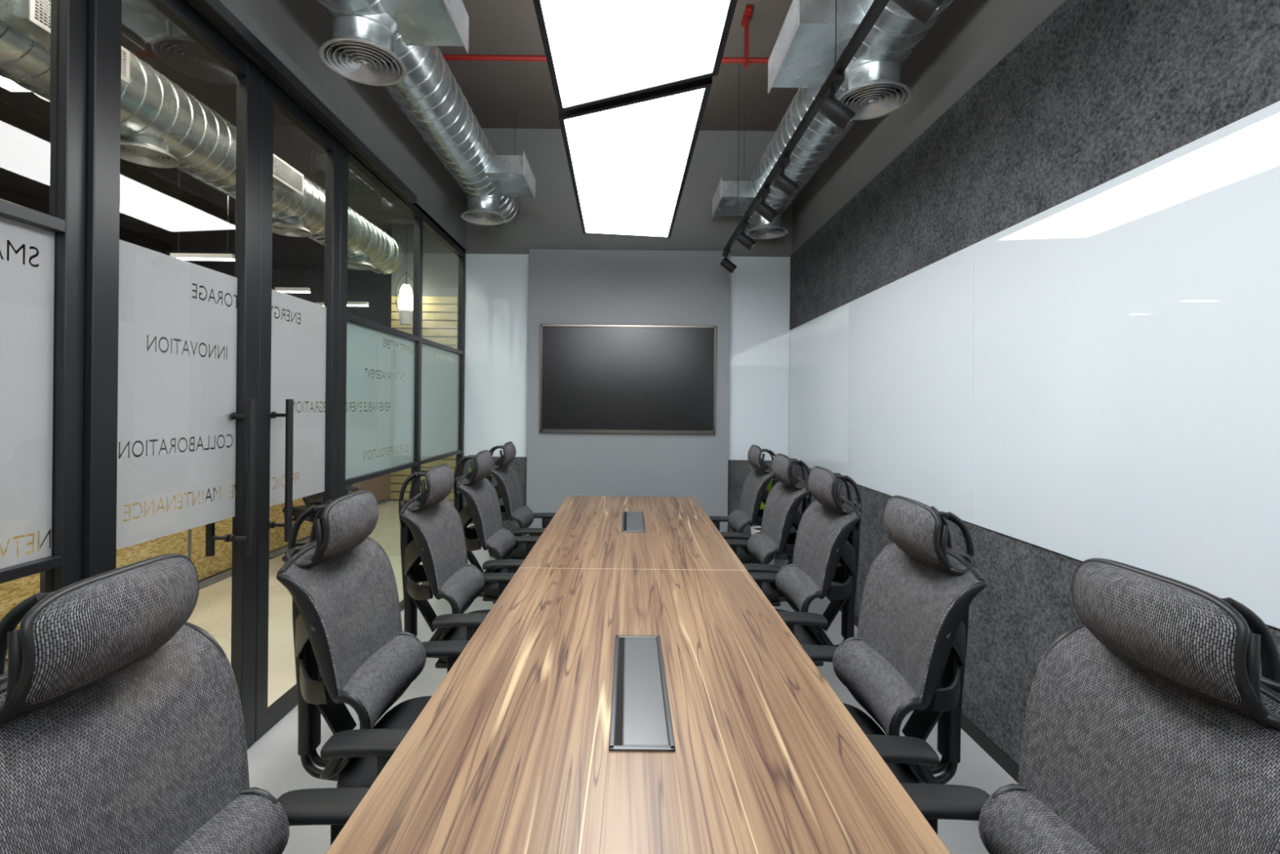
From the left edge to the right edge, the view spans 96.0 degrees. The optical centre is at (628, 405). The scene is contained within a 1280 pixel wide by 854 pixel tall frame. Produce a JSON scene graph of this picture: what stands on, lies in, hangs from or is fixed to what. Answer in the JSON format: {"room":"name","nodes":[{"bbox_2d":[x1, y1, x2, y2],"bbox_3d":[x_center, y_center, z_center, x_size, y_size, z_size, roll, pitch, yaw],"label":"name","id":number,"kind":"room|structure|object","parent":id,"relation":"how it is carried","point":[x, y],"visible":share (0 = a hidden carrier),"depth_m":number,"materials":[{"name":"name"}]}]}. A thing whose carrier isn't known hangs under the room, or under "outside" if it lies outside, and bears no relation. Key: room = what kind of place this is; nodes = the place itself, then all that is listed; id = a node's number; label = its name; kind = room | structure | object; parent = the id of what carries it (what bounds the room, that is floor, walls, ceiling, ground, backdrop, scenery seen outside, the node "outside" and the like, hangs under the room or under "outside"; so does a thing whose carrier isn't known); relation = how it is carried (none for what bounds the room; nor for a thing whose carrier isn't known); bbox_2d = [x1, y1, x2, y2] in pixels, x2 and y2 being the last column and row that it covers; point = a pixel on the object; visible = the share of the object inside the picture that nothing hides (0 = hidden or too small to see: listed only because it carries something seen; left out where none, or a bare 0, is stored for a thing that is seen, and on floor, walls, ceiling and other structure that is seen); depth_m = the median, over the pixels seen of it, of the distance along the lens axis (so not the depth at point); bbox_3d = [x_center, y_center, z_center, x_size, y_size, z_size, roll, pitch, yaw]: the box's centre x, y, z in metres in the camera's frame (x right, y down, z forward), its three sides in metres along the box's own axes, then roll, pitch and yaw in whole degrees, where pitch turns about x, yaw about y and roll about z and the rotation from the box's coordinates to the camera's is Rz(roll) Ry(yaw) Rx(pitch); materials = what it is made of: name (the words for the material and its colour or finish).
{"room":"office","nodes":[
{"label":"office","id":0,"kind":"room"},
{"bbox_2d":[0,240,197,458],"bbox_3d":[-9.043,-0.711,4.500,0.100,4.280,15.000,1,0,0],"label":"lettering","id":1,"kind":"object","parent":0,"point":[23,246],"depth_m":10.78,"materials":[{"name":"paint"}]},
{"bbox_2d":[196,269,391,449],"bbox_3d":[-4.066,-0.661,12.050,9.855,4.280,0.100,1,0,0],"label":"wall","id":2,"kind":"structure","parent":0,"point":[372,287],"depth_m":12.00,"materials":[{"name":"paint"}]},
{"bbox_2d":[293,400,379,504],"bbox_3d":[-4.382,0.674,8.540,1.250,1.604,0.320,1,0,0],"label":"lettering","id":3,"kind":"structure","parent":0,"point":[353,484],"depth_m":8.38,"materials":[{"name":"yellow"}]},
{"bbox_2d":[355,447,390,502],"bbox_3d":[-3.760,0.982,8.500,0.060,0.900,1.000,1,0,0],"label":"board","id":4,"kind":"object","parent":3,"relation":"attached to","point":[380,486],"visible":0.14,"depth_m":8.59,"materials":[{"name":"brown wood"}]},
{"bbox_2d":[218,0,466,253],"bbox_3d":[-1.664,-2.152,2.080,0.080,1.250,7.360,1,0,0],"label":"ceiling bulkhead","id":5,"kind":"structure","parent":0,"point":[295,32],"depth_m":3.47,"materials":[{"name":"grey paint"}]},
{"bbox_2d":[0,0,87,592],"bbox_3d":[-1.673,-0.012,0.070,0.055,3.030,3.340,1,0,0],"label":"window","id":6,"kind":"structure","parent":5,"relation":"in","point":[42,307],"depth_m":1.68,"materials":[{"name":"black metal"}]},
{"bbox_2d":[81,0,121,579],"bbox_3d":[-1.669,-0.012,1.787,0.092,3.030,0.090,1,0,0],"label":"trim","id":7,"kind":"structure","parent":5,"relation":"attached to","point":[104,42],"depth_m":1.77,"materials":[{"name":"black metal"}]},
{"bbox_2d":[178,0,340,146],"bbox_3d":[-1.657,-1.499,2.550,0.046,0.048,1.435,1,0,0],"label":"trim","id":8,"kind":"structure","parent":5,"relation":"attached to","point":[184,2],"depth_m":2.51,"materials":[{"name":"black metal"}]},
{"bbox_2d":[185,0,417,204],"bbox_3d":[-1.592,-1.510,1.325,0.074,0.061,5.810,1,0,0],"label":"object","id":9,"kind":"object","parent":5,"relation":"attached to","point":[214,11],"visible":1,"depth_m":2.69,"materials":[{"name":"black metal"}]},
{"bbox_2d":[115,0,261,749],"bbox_3d":[-1.675,0.013,2.169,0.201,2.969,0.788,1,0,0],"label":"door","id":10,"kind":"structure","parent":9,"relation":"hanging from","point":[166,396],"depth_m":2.27,"materials":[{"name":"black metal"}]},
{"bbox_2d":[254,75,340,741],"bbox_3d":[-1.675,0.013,2.917,0.201,2.969,0.701,1,0,0],"label":"door","id":11,"kind":"structure","parent":9,"relation":"hanging from","point":[297,362],"depth_m":2.81,"materials":[{"name":"black metal"}]},
{"bbox_2d":[337,142,422,611],"bbox_3d":[-1.673,-0.012,3.920,0.055,3.030,1.300,1,0,0],"label":"window","id":12,"kind":"structure","parent":5,"relation":"in","point":[361,341],"depth_m":3.83,"materials":[{"name":"glass"}]},
{"bbox_2d":[412,203,465,251],"bbox_3d":[-1.655,-1.540,2.070,0.050,0.033,7.340,1,0,0],"label":"trim","id":13,"kind":"structure","parent":5,"relation":"attached to","point":[455,242],"depth_m":4.97,"materials":[{"name":"black metal"}]},
{"bbox_2d":[420,213,465,585],"bbox_3d":[-1.673,-0.012,5.156,0.055,3.030,1.172,1,0,0],"label":"window","id":14,"kind":"structure","parent":5,"relation":"in","point":[442,380],"depth_m":5.23,"materials":[{"name":"clear glass"}]},
{"bbox_2d":[0,0,798,271],"bbox_3d":[-3.619,-2.846,4.500,10.705,0.100,15.000,1,0,0],"label":"ceiling","id":15,"kind":"structure","parent":0,"point":[153,216],"depth_m":5.47,"materials":[{"name":"paint"}]},
{"bbox_2d":[0,75,31,92],"bbox_3d":[-5.172,-2.797,4.500,0.660,0.030,1.260,1,0,0],"label":"recessed light","id":16,"kind":"object","parent":15,"relation":"in","point":[8,85],"visible":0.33,"depth_m":5.03,"materials":[{"name":"white plastic"}]},
{"bbox_2d":[0,0,403,274],"bbox_3d":[-3.159,-2.225,3.300,0.655,1.134,8.600,1,0,0],"label":"spiral duct","id":17,"kind":"object","parent":15,"relation":"hanging from","point":[163,125],"visible":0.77,"depth_m":3.92,"materials":[{"name":"metal"}]},
{"bbox_2d":[35,0,126,75],"bbox_3d":[-2.838,-1.919,3.000,0.006,0.140,0.500,1,0,0],"label":"grille","id":18,"kind":"object","parent":17,"relation":"attached to","point":[42,7],"depth_m":2.81,"materials":[{"name":"metal"}]},
{"bbox_2d":[120,140,179,168],"bbox_3d":[-3.233,-1.683,3.840,0.380,0.049,0.380,1,0,0],"label":"diffuser","id":19,"kind":"object","parent":17,"relation":"attached to","point":[144,153],"depth_m":3.83,"materials":[{"name":"metal"}]},
{"bbox_2d":[272,156,302,191],"bbox_3d":[-2.838,-1.919,4.750,0.006,0.140,0.500,1,0,0],"label":"grille","id":20,"kind":"object","parent":17,"relation":"attached to","point":[282,171],"depth_m":4.79,"materials":[{"name":"metal"}]},
{"bbox_2d":[272,222,311,237],"bbox_3d":[-3.233,-1.683,5.490,0.380,0.049,0.380,1,0,0],"label":"diffuser","id":21,"kind":"object","parent":17,"relation":"attached to","point":[298,229],"depth_m":5.46,"materials":[{"name":"metal"}]},
{"bbox_2d":[347,259,374,270],"bbox_3d":[-3.233,-1.683,6.870,0.380,0.049,0.380,1,0,0],"label":"diffuser","id":22,"kind":"object","parent":17,"relation":"attached to","point":[358,264],"depth_m":6.84,"materials":[{"name":"metal"}]},
{"bbox_2d":[169,169,235,261],"bbox_3d":[-4.503,-2.175,6.100,0.650,1.260,0.060,1,0,0],"label":"lamp","id":23,"kind":"object","parent":15,"relation":"hanging from","point":[184,256],"visible":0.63,"depth_m":6.07,"materials":[{"name":"white plastic"}]},
{"bbox_2d":[177,257,235,261],"bbox_3d":[-4.510,-1.551,6.100,0.650,0.011,0.060,1,0,0],"label":"diffuser","id":24,"kind":"object","parent":23,"relation":"attached to","point":[184,259],"depth_m":6.07,"materials":[{"name":"white plastic"}]},
{"bbox_2d":[275,280,310,293],"bbox_3d":[-4.603,-2.181,7.900,0.450,1.250,0.060,1,0,0],"label":"lamp","id":25,"kind":"object","parent":15,"relation":"hanging from","point":[291,290],"visible":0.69,"depth_m":7.87,"materials":[{"name":"white plastic"}]},
{"bbox_2d":[277,290,310,293],"bbox_3d":[-4.610,-1.562,7.900,0.450,0.011,0.060,1,0,0],"label":"diffuser","id":26,"kind":"object","parent":25,"relation":"attached to","point":[290,291],"depth_m":7.87,"materials":[{"name":"white plastic"}]},
{"bbox_2d":[315,278,324,306],"bbox_3d":[-4.753,-2.178,9.000,0.250,1.260,0.060,1,0,0],"label":"lamp","id":27,"kind":"object","parent":15,"relation":"hanging from","point":[320,304],"visible":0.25,"depth_m":8.97,"materials":[{"name":"white plastic"}]},
{"bbox_2d":[346,289,368,306],"bbox_3d":[-4.204,-2.172,8.900,0.350,1.260,0.060,1,0,0],"label":"lamp","id":28,"kind":"object","parent":15,"relation":"hanging from","point":[348,304],"visible":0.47,"depth_m":8.87,"materials":[{"name":"white plastic"}]},
{"bbox_2d":[346,304,368,306],"bbox_3d":[-4.210,-1.548,8.900,0.350,0.011,0.060,1,0,0],"label":"diffuser","id":29,"kind":"object","parent":28,"relation":"attached to","point":[347,304],"depth_m":8.87,"materials":[{"name":"white plastic"}]},
{"bbox_2d":[395,222,413,324],"bbox_3d":[-3.380,-2.014,8.750,0.219,1.560,0.219,1,0,21],"label":"pendant lamp","id":30,"kind":"object","parent":15,"relation":"hanging from","point":[406,297],"visible":0.91,"depth_m":8.68,"materials":[{"name":"white glass"}]},
{"bbox_2d":[317,0,535,227],"bbox_3d":[-1.139,-2.202,2.085,0.645,1.139,7.330,1,0,0],"label":"spiral duct","id":31,"kind":"object","parent":15,"relation":"hanging from","point":[393,45],"visible":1,"depth_m":3.19,"materials":[{"name":"metal"}]},
{"bbox_2d":[319,35,406,85],"bbox_3d":[-1.268,-1.658,2.760,0.380,0.049,0.380,1,0,0],"label":"diffuser","id":32,"kind":"object","parent":31,"relation":"attached to","point":[362,71],"depth_m":2.75,"materials":[{"name":"metal"}]},
{"bbox_2d":[461,207,506,225],"bbox_3d":[-1.268,-1.658,5.030,0.380,0.049,0.380,1,0,0],"label":"diffuser","id":33,"kind":"object","parent":31,"relation":"attached to","point":[478,215],"depth_m":5.01,"materials":[{"name":"metal"}]},
{"bbox_2d":[524,157,535,195],"bbox_3d":[-0.823,-1.898,4.785,0.006,0.140,0.510,1,0,0],"label":"grille","id":34,"kind":"object","parent":31,"relation":"attached to","point":[529,178],"depth_m":4.77,"materials":[{"name":"metal"}]},
{"bbox_2d":[442,4,768,68],"bbox_3d":[0.006,-2.572,4.040,3.230,0.373,0.180,1,0,0],"label":"pipe","id":35,"kind":"object","parent":15,"relation":"hanging from","point":[745,60],"visible":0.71,"depth_m":4.02,"materials":[{"name":"red metal"}]},
{"bbox_2d":[558,76,711,238],"bbox_3d":[0.001,-2.048,3.484,0.701,1.424,2.207,1,0,0],"label":"ceiling light","id":36,"kind":"object","parent":15,"relation":"hanging from","point":[629,157],"visible":0.78,"depth_m":3.09,"materials":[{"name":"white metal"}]},
{"bbox_2d":[533,0,737,112],"bbox_3d":[0.026,-2.048,1.455,0.678,1.424,2.357,1,0,0],"label":"ceiling light","id":37,"kind":"object","parent":15,"relation":"hanging from","point":[597,51],"visible":1,"depth_m":2.13,"materials":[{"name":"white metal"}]},
{"bbox_2d":[723,0,889,251],"bbox_3d":[0.886,-2.071,2.825,0.034,1.360,4.850,1,0,0],"label":"track","id":38,"kind":"object","parent":15,"relation":"hanging from","point":[877,6],"visible":0.91,"depth_m":2.62,"materials":[{"name":"black metal"}]},
{"bbox_2d":[720,248,737,273],"bbox_3d":[0.896,-1.291,5.180,0.152,0.198,0.150,1,0,0],"label":"spotlight","id":39,"kind":"object","parent":38,"relation":"attached to","point":[726,263],"visible":1,"depth_m":5.15,"materials":[{"name":"black metal"}]},
{"bbox_2d":[735,221,755,249],"bbox_3d":[0.896,-1.291,4.410,0.152,0.198,0.150,1,0,0],"label":"spotlight","id":40,"kind":"object","parent":38,"relation":"attached to","point":[743,238],"visible":1,"depth_m":4.38,"materials":[{"name":"black metal"}]},
{"bbox_2d":[754,187,777,222],"bbox_3d":[0.896,-1.291,3.750,0.152,0.198,0.150,1,0,0],"label":"spotlight","id":41,"kind":"object","parent":38,"relation":"attached to","point":[764,210],"visible":1,"depth_m":3.72,"materials":[{"name":"black metal"}]},
{"bbox_2d":[772,156,799,197],"bbox_3d":[0.896,-1.291,3.290,0.152,0.198,0.150,1,0,0],"label":"spotlight","id":42,"kind":"object","parent":38,"relation":"attached to","point":[781,181],"visible":1,"depth_m":3.26,"materials":[{"name":"black metal"}]},
{"bbox_2d":[818,73,855,129],"bbox_3d":[0.896,-1.291,2.480,0.152,0.198,0.150,1,0,0],"label":"spotlight","id":43,"kind":"object","parent":38,"relation":"attached to","point":[832,108],"visible":1,"depth_m":2.45,"materials":[{"name":"black metal"}]},
{"bbox_2d":[891,0,943,24],"bbox_3d":[0.896,-1.291,1.790,0.152,0.198,0.150,1,0,0],"label":"spotlight","id":44,"kind":"object","parent":38,"relation":"attached to","point":[922,11],"visible":1,"depth_m":1.77,"materials":[{"name":"black metal"}]},
{"bbox_2d":[711,0,953,239],"bbox_3d":[1.158,-2.179,2.085,0.715,1.139,7.330,1,0,0],"label":"spiral duct","id":45,"kind":"object","parent":15,"relation":"hanging from","point":[802,56],"visible":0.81,"depth_m":3.05,"materials":[{"name":"metal"}]},
{"bbox_2d":[712,182,720,213],"bbox_3d":[0.801,-1.882,5.250,0.006,0.140,0.500,1,0,0],"label":"grille","id":46,"kind":"object","parent":45,"relation":"attached to","point":[717,197],"depth_m":5.24,"materials":[{"name":"metal"}]},
{"bbox_2d":[746,223,787,239],"bbox_3d":[1.291,-1.633,5.380,0.380,0.049,0.380,1,0,0],"label":"diffuser","id":47,"kind":"object","parent":45,"relation":"attached to","point":[758,231],"depth_m":5.35,"materials":[{"name":"metal"}]},
{"bbox_2d":[768,0,797,84],"bbox_3d":[0.801,-1.882,3.005,0.006,0.140,0.550,1,0,0],"label":"grille","id":48,"kind":"object","parent":45,"relation":"attached to","point":[789,26],"depth_m":2.98,"materials":[{"name":"metal"}]},
{"bbox_2d":[838,79,911,119],"bbox_3d":[1.291,-1.633,3.060,0.380,0.049,0.380,1,0,0],"label":"diffuser","id":49,"kind":"object","parent":45,"relation":"attached to","point":[876,106],"depth_m":3.03,"materials":[{"name":"metal"}]},
{"bbox_2d":[389,227,457,500],"bbox_3d":[-2.732,-0.647,9.125,2.024,4.280,0.150,1,0,0],"label":"wall","id":50,"kind":"structure","parent":0,"point":[440,264],"depth_m":9.05,"materials":[{"name":"grey wood"}]},
{"bbox_2d":[389,296,457,499],"bbox_3d":[-2.729,-0.117,9.034,2.000,3.180,0.030,1,0,0],"label":"screen","id":51,"kind":"object","parent":50,"relation":"attached to","point":[425,300],"visible":0.19,"depth_m":9.02,"materials":[{"name":"brown wood"}]},
{"bbox_2d":[4,491,1017,853],"bbox_3d":[-3.663,1.533,4.500,10.705,0.100,15.000,1,0,0],"label":"floor","id":52,"kind":"structure","parent":0,"point":[275,766],"depth_m":3.03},
{"bbox_2d":[4,528,310,673],"bbox_3d":[-4.990,1.467,2.500,3.050,0.006,11.000,1,0,0],"label":"carpet","id":53,"kind":"object","parent":52,"relation":"on","point":[219,576],"visible":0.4,"depth_m":5.05,"materials":[{"name":"grey carpet"}]},
{"bbox_2d":[0,531,39,658],"bbox_3d":[-3.612,0.984,2.850,0.035,0.960,1.340,1,0,0],"label":"board","id":54,"kind":"object","parent":53,"relation":"on","point":[12,593],"visible":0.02,"depth_m":3.39,"materials":[{"name":"wood"}]},
{"bbox_2d":[115,492,188,568],"bbox_3d":[-3.612,0.984,4.210,0.035,0.960,0.980,1,0,0],"label":"board","id":55,"kind":"object","parent":53,"relation":"on","point":[175,543],"visible":0.02,"depth_m":4.36,"materials":[{"name":"wood"}]},
{"bbox_2d":[191,471,312,580],"bbox_3d":[-3.612,0.984,5.840,0.035,0.960,2.120,1,0,0],"label":"board","id":56,"kind":"object","parent":53,"relation":"on","point":[206,566],"visible":0.06,"depth_m":5.11,"materials":[{"name":"wood"}]},
{"bbox_2d":[0,553,369,853],"bbox_3d":[-0.648,0.891,0.965,0.747,1.242,0.665,1,0,0],"label":"office chair","id":57,"kind":"object","parent":52,"relation":"on","point":[122,729],"visible":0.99,"depth_m":0.96,"materials":[{"name":"grey fabric"}]},
{"bbox_2d":[0,629,145,726],"bbox_3d":[-0.917,0.392,0.965,0.130,0.148,0.328,1,0,0],"label":"headrest cover","id":58,"kind":"object","parent":57,"relation":"on","point":[25,700],"depth_m":0.84,"materials":[{"name":"grey fabric"}]},
{"bbox_2d":[281,484,359,561],"bbox_3d":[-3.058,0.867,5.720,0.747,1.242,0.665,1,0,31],"label":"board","id":59,"kind":"object","parent":52,"relation":"on","point":[315,499],"visible":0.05,"depth_m":5.57,"materials":[{"name":"brown"}]},
{"bbox_2d":[275,489,469,787],"bbox_3d":[-0.653,0.891,1.775,0.747,1.242,0.665,1,0,0],"label":"office chair","id":60,"kind":"object","parent":52,"relation":"on","point":[341,584],"visible":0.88,"depth_m":1.71,"materials":[{"name":"black fabric"}]},
{"bbox_2d":[284,518,353,568],"bbox_3d":[-0.922,0.392,1.775,0.130,0.148,0.328,1,0,0],"label":"hanger","id":61,"kind":"object","parent":60,"relation":"on","point":[321,553],"depth_m":1.65,"materials":[{"name":"black plastic"}]},
{"bbox_2d":[398,463,515,667],"bbox_3d":[-0.663,0.891,2.625,0.747,1.242,0.665,1,0,0],"label":"office chair","id":62,"kind":"object","parent":52,"relation":"on","point":[432,533],"visible":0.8,"depth_m":2.57,"materials":[{"name":"black fabric"}]},
{"bbox_2d":[400,480,438,512],"bbox_3d":[-0.932,0.392,2.625,0.130,0.148,0.328,1,0,0],"label":"hanger","id":63,"kind":"object","parent":62,"relation":"on","point":[424,502],"depth_m":2.51,"materials":[{"name":"black plastic"}]},
{"bbox_2d":[453,449,540,604],"bbox_3d":[-0.673,0.891,3.455,0.747,1.242,0.665,1,0,0],"label":"office chair","id":64,"kind":"object","parent":52,"relation":"on","point":[482,508],"visible":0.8,"depth_m":3.38,"materials":[{"name":"black fabric"}]},
{"bbox_2d":[455,461,481,485],"bbox_3d":[-0.942,0.392,3.455,0.130,0.148,0.328,1,0,0],"label":"hanger","id":65,"kind":"object","parent":64,"relation":"on","point":[473,477],"depth_m":3.34,"materials":[{"name":"black plastic"}]},
{"bbox_2d":[485,441,555,559],"bbox_3d":[-0.693,0.891,4.280,0.747,1.242,0.665,1,0,0],"label":"office chair","id":66,"kind":"object","parent":52,"relation":"on","point":[508,487],"visible":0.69,"depth_m":4.21,"materials":[{"name":"black fabric"}]},
{"bbox_2d":[493,449,507,469],"bbox_3d":[-0.962,0.392,4.280,0.130,0.148,0.328,1,0,0],"label":"hanger","id":67,"kind":"object","parent":66,"relation":"on","point":[501,463],"depth_m":4.14,"materials":[{"name":"black plastic"}]},
{"bbox_2d":[325,495,951,853],"bbox_3d":[0.016,1.145,2.675,1.079,0.750,4.450,1,0,0],"label":"conference table","id":68,"kind":"object","parent":52,"relation":"on","point":[510,753],"visible":0.92,"depth_m":1.35,"materials":[{"name":"brown wood"}]},
{"bbox_2d":[621,511,645,532],"bbox_3d":[0.030,0.767,3.840,0.149,0.006,0.660,1,0,0],"label":"cable box","id":69,"kind":"object","parent":68,"relation":"on","point":[632,521],"visible":1,"depth_m":3.79,"materials":[{"name":"grey metal"}]},
{"bbox_2d":[608,635,675,751],"bbox_3d":[0.030,0.767,1.601,0.149,0.006,0.635,1,0,0],"label":"cable box","id":70,"kind":"object","parent":68,"relation":"on","point":[642,707],"visible":1,"depth_m":1.50,"materials":[{"name":"grey metal"}]},
{"bbox_2d":[708,444,778,563],"bbox_3d":[0.715,0.905,4.210,0.747,1.242,0.665,1,0,0],"label":"office chair","id":71,"kind":"object","parent":52,"relation":"on","point":[754,491],"visible":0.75,"depth_m":4.15,"materials":[{"name":"black fabric"}]},
{"bbox_2d":[756,453,772,473],"bbox_3d":[0.994,0.411,4.210,0.130,0.148,0.328,1,0,0],"label":"hanger","id":72,"kind":"object","parent":71,"relation":"on","point":[762,467],"depth_m":4.07,"materials":[{"name":"black plastic"}]},
{"bbox_2d":[749,465,774,564],"bbox_3d":[1.283,1.050,5.419,0.270,0.966,0.239,1,0,0],"label":"potted plant","id":73,"kind":"object","parent":52,"relation":"on","point":[754,529],"visible":0.09,"depth_m":5.38,"materials":[{"name":"green plant"}]},
{"bbox_2d":[724,453,811,606],"bbox_3d":[0.700,0.905,3.420,0.747,1.242,0.665,1,0,0],"label":"office chair","id":74,"kind":"object","parent":52,"relation":"on","point":[780,512],"visible":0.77,"depth_m":3.35,"materials":[{"name":"black fabric"}]},
{"bbox_2d":[782,465,808,489],"bbox_3d":[0.979,0.411,3.420,0.130,0.148,0.328,1,0,0],"label":"hanger","id":75,"kind":"object","parent":74,"relation":"on","point":[790,482],"depth_m":3.30,"materials":[{"name":"black plastic"}]},
{"bbox_2d":[748,466,862,666],"bbox_3d":[0.690,0.905,2.680,0.747,1.242,0.665,1,0,0],"label":"office chair","id":76,"kind":"object","parent":52,"relation":"on","point":[828,535],"visible":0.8,"depth_m":2.63,"materials":[{"name":"black fabric"}]},
{"bbox_2d":[822,482,861,514],"bbox_3d":[0.969,0.411,2.680,0.130,0.148,0.328,1,0,0],"label":"hanger","id":77,"kind":"object","parent":76,"relation":"on","point":[837,504],"depth_m":2.57,"materials":[{"name":"black plastic"}]},
{"bbox_2d":[800,495,986,783],"bbox_3d":[0.655,0.905,1.770,0.747,1.242,0.665,1,0,0],"label":"office chair","id":78,"kind":"object","parent":52,"relation":"on","point":[918,593],"visible":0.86,"depth_m":1.71,"materials":[{"name":"black fabric"}]},
{"bbox_2d":[907,524,978,575],"bbox_3d":[0.934,0.410,1.770,0.130,0.148,0.328,1,0,0],"label":"hanger","id":79,"kind":"object","parent":78,"relation":"on","point":[941,560],"depth_m":1.65,"materials":[{"name":"black plastic"}]},
{"bbox_2d":[900,557,1279,853],"bbox_3d":[0.690,0.905,1.000,0.747,1.242,0.665,1,0,0],"label":"office chair","id":80,"kind":"object","parent":52,"relation":"on","point":[1152,726],"visible":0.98,"depth_m":0.99,"materials":[{"name":"black fabric"}]},
{"bbox_2d":[1117,632,1279,729],"bbox_3d":[0.969,0.411,1.000,0.130,0.148,0.328,1,0,0],"label":"headrest cover","id":81,"kind":"object","parent":80,"relation":"on","point":[1251,700],"depth_m":0.89,"materials":[{"name":"grey fabric"}]},
{"bbox_2d":[455,128,792,471],"bbox_3d":[-0.004,-0.620,5.810,3.430,4.280,0.100,1,0,0],"label":"wall","id":82,"kind":"structure","parent":0,"point":[552,220],"depth_m":5.76,"materials":[{"name":"grey paint"}]},
{"bbox_2d":[462,456,526,556],"bbox_3d":[-1.333,1.009,5.753,0.645,0.995,0.012,1,0,0],"label":"panel","id":83,"kind":"object","parent":82,"relation":"attached to","point":[519,464],"visible":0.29,"depth_m":5.75,"materials":[{"name":"grey fabric"}]},
{"bbox_2d":[463,253,528,457],"bbox_3d":[-1.315,-0.503,5.752,0.640,2.020,0.015,1,0,0],"label":"whiteboard","id":84,"kind":"object","parent":82,"relation":"attached to","point":[496,353],"visible":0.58,"depth_m":5.75,"materials":[{"name":"white glass"}]},
{"bbox_2d":[525,248,730,535],"bbox_3d":[-0.007,-0.005,5.710,1.981,3.050,0.099,1,0,0],"label":"wall panel","id":85,"kind":"object","parent":82,"relation":"attached to","point":[566,286],"visible":0.38,"depth_m":5.66,"materials":[{"name":"grey paint"}]},
{"bbox_2d":[539,324,715,434],"bbox_3d":[-0.009,-0.260,5.642,1.716,1.060,0.035,1,0,0],"label":"television","id":86,"kind":"object","parent":85,"relation":"attached to","point":[598,379],"visible":1,"depth_m":5.64,"materials":[{"name":"grey"}]},
{"bbox_2d":[727,460,787,559],"bbox_3d":[1.285,1.040,5.753,0.620,0.985,0.012,1,0,0],"label":"panel","id":87,"kind":"object","parent":82,"relation":"attached to","point":[738,470],"visible":0.14,"depth_m":5.75,"materials":[{"name":"grey paint"}]},
{"bbox_2d":[728,256,790,460],"bbox_3d":[1.295,-0.472,5.752,0.611,2.030,0.015,1,0,0],"label":"board","id":88,"kind":"object","parent":82,"relation":"attached to","point":[760,286],"visible":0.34,"depth_m":5.75,"materials":[{"name":"white glass"}]},
{"bbox_2d":[791,0,1065,253],"bbox_3d":[1.667,-0.603,2.080,0.088,4.280,7.360,1,0,0],"label":"ceiling bulkhead","id":89,"kind":"structure","parent":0,"point":[970,37],"depth_m":3.16,"materials":[{"name":"grey paint"}]},
{"bbox_2d":[788,302,848,475],"bbox_3d":[1.608,-0.103,4.972,0.019,1.298,1.542,1,0,0],"label":"board","id":90,"kind":"object","parent":89,"relation":"attached to","point":[818,411],"visible":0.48,"depth_m":4.80,"materials":[{"name":"white glass"}]},
{"bbox_2d":[787,555,1019,782],"bbox_3d":[1.593,1.501,2.080,0.018,0.070,7.360,1,0,0],"label":"trim","id":91,"kind":"structure","parent":89,"relation":"attached to","point":[998,755],"depth_m":2.53,"materials":[{"name":"black metal"}]},
{"bbox_2d":[847,244,974,523],"bbox_3d":[1.608,-0.103,3.438,0.019,1.298,1.523,1,0,0],"label":"board","id":92,"kind":"object","parent":89,"relation":"attached to","point":[911,342],"visible":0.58,"depth_m":3.19,"materials":[{"name":"white glass"}]},
{"bbox_2d":[790,0,1279,329],"bbox_3d":[1.622,-1.129,2.080,0.012,0.750,7.360,1,0,0],"label":"panel","id":93,"kind":"object","parent":89,"relation":"attached to","point":[1099,91],"visible":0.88,"depth_m":2.21,"materials":[{"name":"grey fabric"}]},
{"bbox_2d":[790,462,1279,765],"bbox_3d":[1.601,1.009,2.080,0.012,0.915,7.360,1,0,0],"label":"panel","id":94,"kind":"object","parent":89,"relation":"attached to","point":[1025,603],"visible":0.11,"depth_m":2.45,"materials":[{"name":"grey fabric"}]},
{"bbox_2d":[971,101,1279,628],"bbox_3d":[1.608,-0.103,1.913,0.019,1.298,1.523,1,0,0],"label":"board","id":95,"kind":"object","parent":89,"relation":"attached to","point":[1126,354],"visible":0.9,"depth_m":1.77,"materials":[{"name":"white glass"}]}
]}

